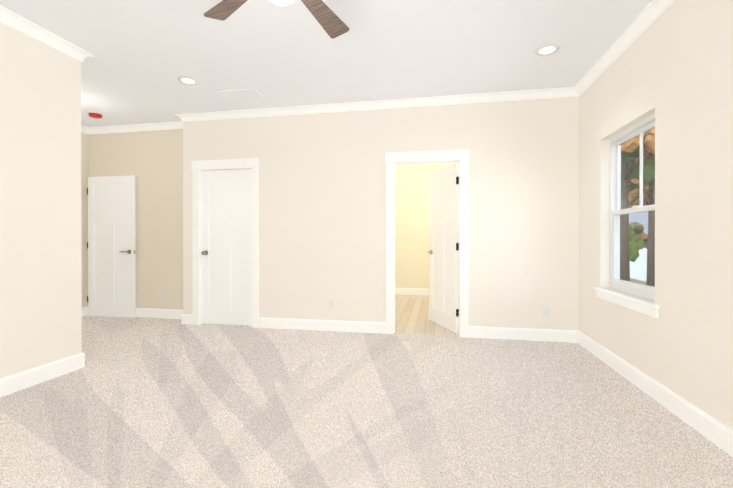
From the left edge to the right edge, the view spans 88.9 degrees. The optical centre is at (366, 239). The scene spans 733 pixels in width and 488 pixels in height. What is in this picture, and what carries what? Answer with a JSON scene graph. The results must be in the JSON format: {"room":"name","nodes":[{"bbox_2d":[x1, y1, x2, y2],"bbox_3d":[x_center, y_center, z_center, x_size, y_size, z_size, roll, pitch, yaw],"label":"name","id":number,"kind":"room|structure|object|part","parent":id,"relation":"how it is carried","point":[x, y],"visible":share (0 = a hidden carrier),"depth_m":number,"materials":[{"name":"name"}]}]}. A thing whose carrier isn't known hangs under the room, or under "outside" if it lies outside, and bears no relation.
{"room":"empty bedroom","nodes":[
{"label":"empty bedroom","id":0,"kind":"room"},
{"bbox_2d":[0,22,81,378],"bbox_3d":[-3.822,-0.255,1.544,2.000,2.740,3.850,0,0,11],"label":"wall","id":1,"kind":"structure","parent":0,"point":[40,219],"depth_m":2.90,"materials":[{"name":"paint"}]},
{"bbox_2d":[0,352,84,397],"bbox_3d":[-2.818,1.052,1.429,0.016,0.128,3.746,0,0,11],"label":"baseboard","id":2,"kind":"structure","parent":1,"relation":"attached to","point":[13,383],"depth_m":2.90,"materials":[{"name":"white wood"}]},
{"bbox_2d":[0,5,93,61],"bbox_3d":[-2.789,-1.583,1.441,0.066,0.082,3.796,0,0,11],"label":"crown molding","id":3,"kind":"structure","parent":1,"relation":"attached to","point":[9,18],"depth_m":2.89,"materials":[{"name":"white wood"}]},
{"bbox_2d":[81,132,88,306],"bbox_3d":[-4.377,-0.263,4.330,0.120,2.740,2.420,0,0,11],"label":"wall","id":4,"kind":"structure","parent":0,"point":[84,196],"depth_m":5.44,"materials":[{"name":"paint"}]},
{"bbox_2d":[81,125,87,133],"bbox_3d":[-4.233,-1.593,4.594,0.066,0.082,1.840,0,0,11],"label":"crown molding","id":5,"kind":"structure","parent":4,"relation":"attached to","point":[84,129],"depth_m":5.41,"materials":[{"name":"white wood"}]},
{"bbox_2d":[82,306,87,315],"bbox_3d":[-4.263,1.042,4.577,0.016,0.128,1.900,0,0,11],"label":"baseboard","id":6,"kind":"structure","parent":4,"relation":"attached to","point":[84,309],"depth_m":5.43,"materials":[{"name":"white wood"}]},
{"bbox_2d":[89,129,182,309],"bbox_3d":[-3.209,-0.266,5.403,2.020,2.740,0.120,0,0,11],"label":"wall","id":7,"kind":"structure","parent":0,"point":[151,162],"depth_m":5.31,"materials":[{"name":"paint"}]},
{"bbox_2d":[87,175,135,317],"bbox_3d":[-3.656,0.093,5.350,0.771,2.006,0.129,0,0,11],"label":"entry door","id":8,"kind":"structure","parent":7,"relation":"in","point":[111,244],"depth_m":5.33,"materials":[{"name":"white wood"}]},
{"bbox_2d":[88,122,182,133],"bbox_3d":[-3.193,-1.595,5.299,1.670,0.082,0.070,0,0,11],"label":"crown molding","id":9,"kind":"structure","parent":7,"relation":"attached to","point":[166,125],"depth_m":5.33,"materials":[{"name":"white wood"}]},
{"bbox_2d":[158,290,162,297],"bbox_3d":[-2.917,0.764,5.286,0.070,0.115,0.008,0,0,11],"label":"outlet","id":10,"kind":"object","parent":7,"relation":"attached to","point":[160,293],"visible":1,"depth_m":5.28,"materials":[{"name":"white plastic"}]},
{"bbox_2d":[0,0,652,126],"bbox_3d":[-1.120,-1.681,3.521,6.820,0.100,8.740,0,0,11],"label":"ceiling","id":11,"kind":"structure","parent":0,"point":[147,54],"depth_m":3.19,"materials":[{"name":"paint"}]},
{"bbox_2d":[89,112,101,117],"bbox_3d":[-3.509,-1.613,4.834,0.142,0.042,0.142,0,0,11],"label":"smoke detector","id":12,"kind":"object","parent":11,"relation":"attached to","point":[95,115],"visible":1,"depth_m":4.79,"materials":[{"name":"red plastic"}]},
{"bbox_2d":[178,77,198,84],"bbox_3d":[-1.823,-1.626,3.816,0.194,0.007,0.194,0,0,11],"label":"recessed light","id":13,"kind":"object","parent":11,"relation":"in","point":[188,80],"visible":1,"depth_m":3.80,"materials":[{"name":"white plastic"}]},
{"bbox_2d":[215,88,264,100],"bbox_3d":[-1.412,-1.628,4.186,0.460,0.009,0.260,0,0,11],"label":"ceiling vent","id":14,"kind":"object","parent":11,"relation":"in","point":[241,94],"visible":1,"depth_m":4.19,"materials":[{"name":"white metal"}]},
{"bbox_2d":[204,0,348,38],"bbox_3d":[-0.407,-1.423,1.930,1.335,0.405,1.357,0,0,11],"label":"ceiling fan","id":15,"kind":"object","parent":11,"relation":"hanging from","point":[331,22],"visible":1,"depth_m":2.31,"materials":[{"name":"brown wood"}]},
{"bbox_3d":[-0.444,-1.273,1.920,0.200,0.105,0.200,0,0,11],"label":"ceiling fan globe","id":16,"kind":"part","parent":15,"relation":"part of"},
{"bbox_2d":[535,44,559,55],"bbox_3d":[1.545,-1.624,3.194,0.194,0.007,0.194,0,0,11],"label":"recessed light","id":17,"kind":"object","parent":11,"relation":"in","point":[548,49],"visible":0.98,"depth_m":3.19,"materials":[{"name":"white plastic"}]},
{"bbox_2d":[0,315,732,487],"bbox_3d":[-1.383,1.143,2.129,6.820,0.060,5.890,0,0,11],"label":"floor carpet","id":18,"kind":"object","parent":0,"point":[139,402],"visible":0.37,"depth_m":2.34,"materials":[{"name":"beige carpet"}]},
{"bbox_2d":[183,96,578,336],"bbox_3d":[-0.036,-0.264,4.609,4.790,2.740,0.270,0,0,11],"label":"wall","id":19,"kind":"structure","parent":0,"point":[322,204],"depth_m":4.43,"materials":[{"name":"paint"}]},
{"bbox_2d":[136,308,192,319],"bbox_3d":[-3.217,1.040,5.339,1.730,0.128,0.016,0,0,11],"label":"baseboard","id":20,"kind":"structure","parent":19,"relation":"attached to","point":[140,312],"depth_m":5.27,"materials":[{"name":"white wood"}]},
{"bbox_2d":[201,169,250,325],"bbox_3d":[-1.802,0.095,4.857,0.749,2.006,0.181,0,0,11],"label":"closet door","id":21,"kind":"structure","parent":19,"relation":"in","point":[225,247],"depth_m":4.84,"materials":[{"name":"white wood"}]},
{"bbox_2d":[259,317,385,333],"bbox_3d":[-0.567,1.042,4.567,1.613,0.128,0.016,0,0,11],"label":"baseboard","id":22,"kind":"structure","parent":19,"relation":"attached to","point":[278,323],"depth_m":4.55,"materials":[{"name":"white wood"}]},
{"bbox_2d":[329,299,333,308],"bbox_3d":[-0.426,0.776,4.544,0.070,0.115,0.008,0,0,11],"label":"electrical outlet","id":23,"kind":"object","parent":19,"relation":"attached to","point":[331,303],"visible":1,"depth_m":4.54,"materials":[{"name":"white plastic"}]},
{"bbox_2d":[172,87,571,123],"bbox_3d":[-0.132,-1.592,4.462,4.786,0.082,0.086,0,0,11],"label":"crown molding","id":24,"kind":"structure","parent":19,"relation":"attached to","point":[566,91],"depth_m":4.39,"materials":[{"name":"white wood"}]},
{"bbox_2d":[428,163,458,332],"bbox_3d":[0.976,0.095,4.763,0.129,2.006,0.771,0,0,-14],"label":"hall door","id":25,"kind":"structure","parent":19,"relation":"in","point":[443,252],"depth_m":4.71,"materials":[{"name":"white wood"}]},
{"bbox_2d":[469,326,575,342],"bbox_3d":[1.707,1.044,4.140,1.108,0.128,0.016,0,0,11],"label":"baseboard","id":26,"kind":"structure","parent":19,"relation":"attached to","point":[551,335],"depth_m":4.13,"materials":[{"name":"white wood"}]},
{"bbox_2d":[543,306,549,316],"bbox_3d":[1.974,0.788,4.093,0.070,0.115,0.008,0,0,11],"label":"electrical outlet","id":27,"kind":"object","parent":19,"relation":"attached to","point":[546,311],"visible":1,"depth_m":4.09,"materials":[{"name":"white plastic"}]},
{"bbox_2d":[395,163,458,289],"bbox_3d":[1.405,-0.272,7.436,1.900,2.740,0.120,0,0,11],"label":"wall","id":28,"kind":"structure","parent":0,"point":[411,225],"depth_m":7.46,"materials":[{"name":"paint"}]},
{"bbox_2d":[395,288,458,295],"bbox_3d":[1.397,1.034,7.373,1.830,0.128,0.016,0,0,11],"label":"baseboard","id":29,"kind":"structure","parent":28,"relation":"attached to","point":[398,291],"depth_m":7.46,"materials":[{"name":"white wood"}]},
{"bbox_2d":[395,295,459,335],"bbox_3d":[1.123,1.132,5.937,2.140,0.060,3.180,0,0,11],"label":"floor","id":30,"kind":"structure","parent":0,"point":[411,313],"depth_m":5.32,"materials":[{"name":"beige wood"}]},
{"bbox_2d":[578,0,732,429],"bbox_3d":[1.870,-0.254,1.377,0.150,2.740,5.620,0,0,11],"label":"wall","id":31,"kind":"structure","parent":0,"point":[670,67],"depth_m":2.38,"materials":[{"name":"paint"}]},
{"bbox_2d":[572,0,674,96],"bbox_3d":[1.764,-1.583,1.393,0.066,0.082,5.380,0,0,11],"label":"crown molding","id":32,"kind":"structure","parent":31,"relation":"attached to","point":[650,14],"depth_m":3.00,"materials":[{"name":"white wood"}]},
{"bbox_2d":[594,114,659,317],"bbox_3d":[2.166,-0.198,3.051,0.185,1.478,1.006,0,0,11],"label":"double-hung window","id":33,"kind":"structure","parent":31,"relation":"in","point":[639,129],"depth_m":3.20,"materials":[{"name":"white plastic"}]},
{"bbox_2d":[576,331,732,456],"bbox_3d":[1.789,1.052,1.396,0.016,0.128,5.380,0,0,11],"label":"baseboard","id":34,"kind":"structure","parent":31,"relation":"attached to","point":[713,430],"depth_m":2.45,"materials":[{"name":"white wood"}]},
{"label":"outside","id":35,"kind":"structure","parent":0,"visible":0},
{"bbox_2d":[628,185,648,207],"bbox_3d":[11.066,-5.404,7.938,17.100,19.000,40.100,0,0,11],"label":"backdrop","id":36,"kind":"structure","parent":35,"point":[646,188],"depth_m":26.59,"materials":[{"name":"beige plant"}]},
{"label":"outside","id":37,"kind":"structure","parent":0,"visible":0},
{"bbox_2d":[629,225,644,260],"bbox_3d":[7.726,0.044,11.485,1.231,1.489,1.637,0,0,11],"label":"bush","id":38,"kind":"object","parent":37,"point":[635,243],"depth_m":10.86,"materials":[{"name":"green plant"}]},
{"bbox_2d":[630,278,645,284],"bbox_3d":[11.401,1.647,7.845,16.200,0.100,40.000,0,0,11],"label":"lawn","id":39,"kind":"structure","parent":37,"point":[636,281],"depth_m":14.19,"materials":[{"name":"green plant"}]},
{"bbox_2d":[621,155,652,285],"bbox_3d":[7.441,-0.775,9.797,2.189,4.732,2.507,0,0,11],"label":"tree","id":40,"kind":"object","parent":39,"relation":"on","point":[632,194],"depth_m":9.77,"materials":[{"name":"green plant"}]},
{"bbox_2d":[620,128,654,280],"bbox_3d":[5.410,-0.700,7.876,2.287,4.592,2.218,0,0,11],"label":"tree","id":41,"kind":"object","parent":39,"relation":"on","point":[650,152],"depth_m":7.76,"materials":[{"name":"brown plant"}]},
{"bbox_2d":[629,204,647,280],"bbox_3d":[13.604,-0.129,16.329,5.600,3.400,7.100,0,0,11],"label":"sky","id":42,"kind":"structure","parent":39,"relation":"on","point":[638,264],"depth_m":14.94,"materials":[{"name":"white"}]},
{"bbox_2d":[628,161,654,286],"bbox_3d":[6.576,-1.008,8.468,1.702,5.205,1.550,0,0,11],"label":"tree","id":43,"kind":"object","parent":39,"relation":"on","point":[653,245],"depth_m":8.35,"materials":[{"name":"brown plant"}]},
{"bbox_2d":[629,222,647,261],"bbox_3d":[8.755,0.070,12.332,1.498,1.332,1.113,0,0,11],"label":"bush","id":44,"kind":"object","parent":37,"point":[640,234],"depth_m":12.01,"materials":[{"name":"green plant"}]}
]}

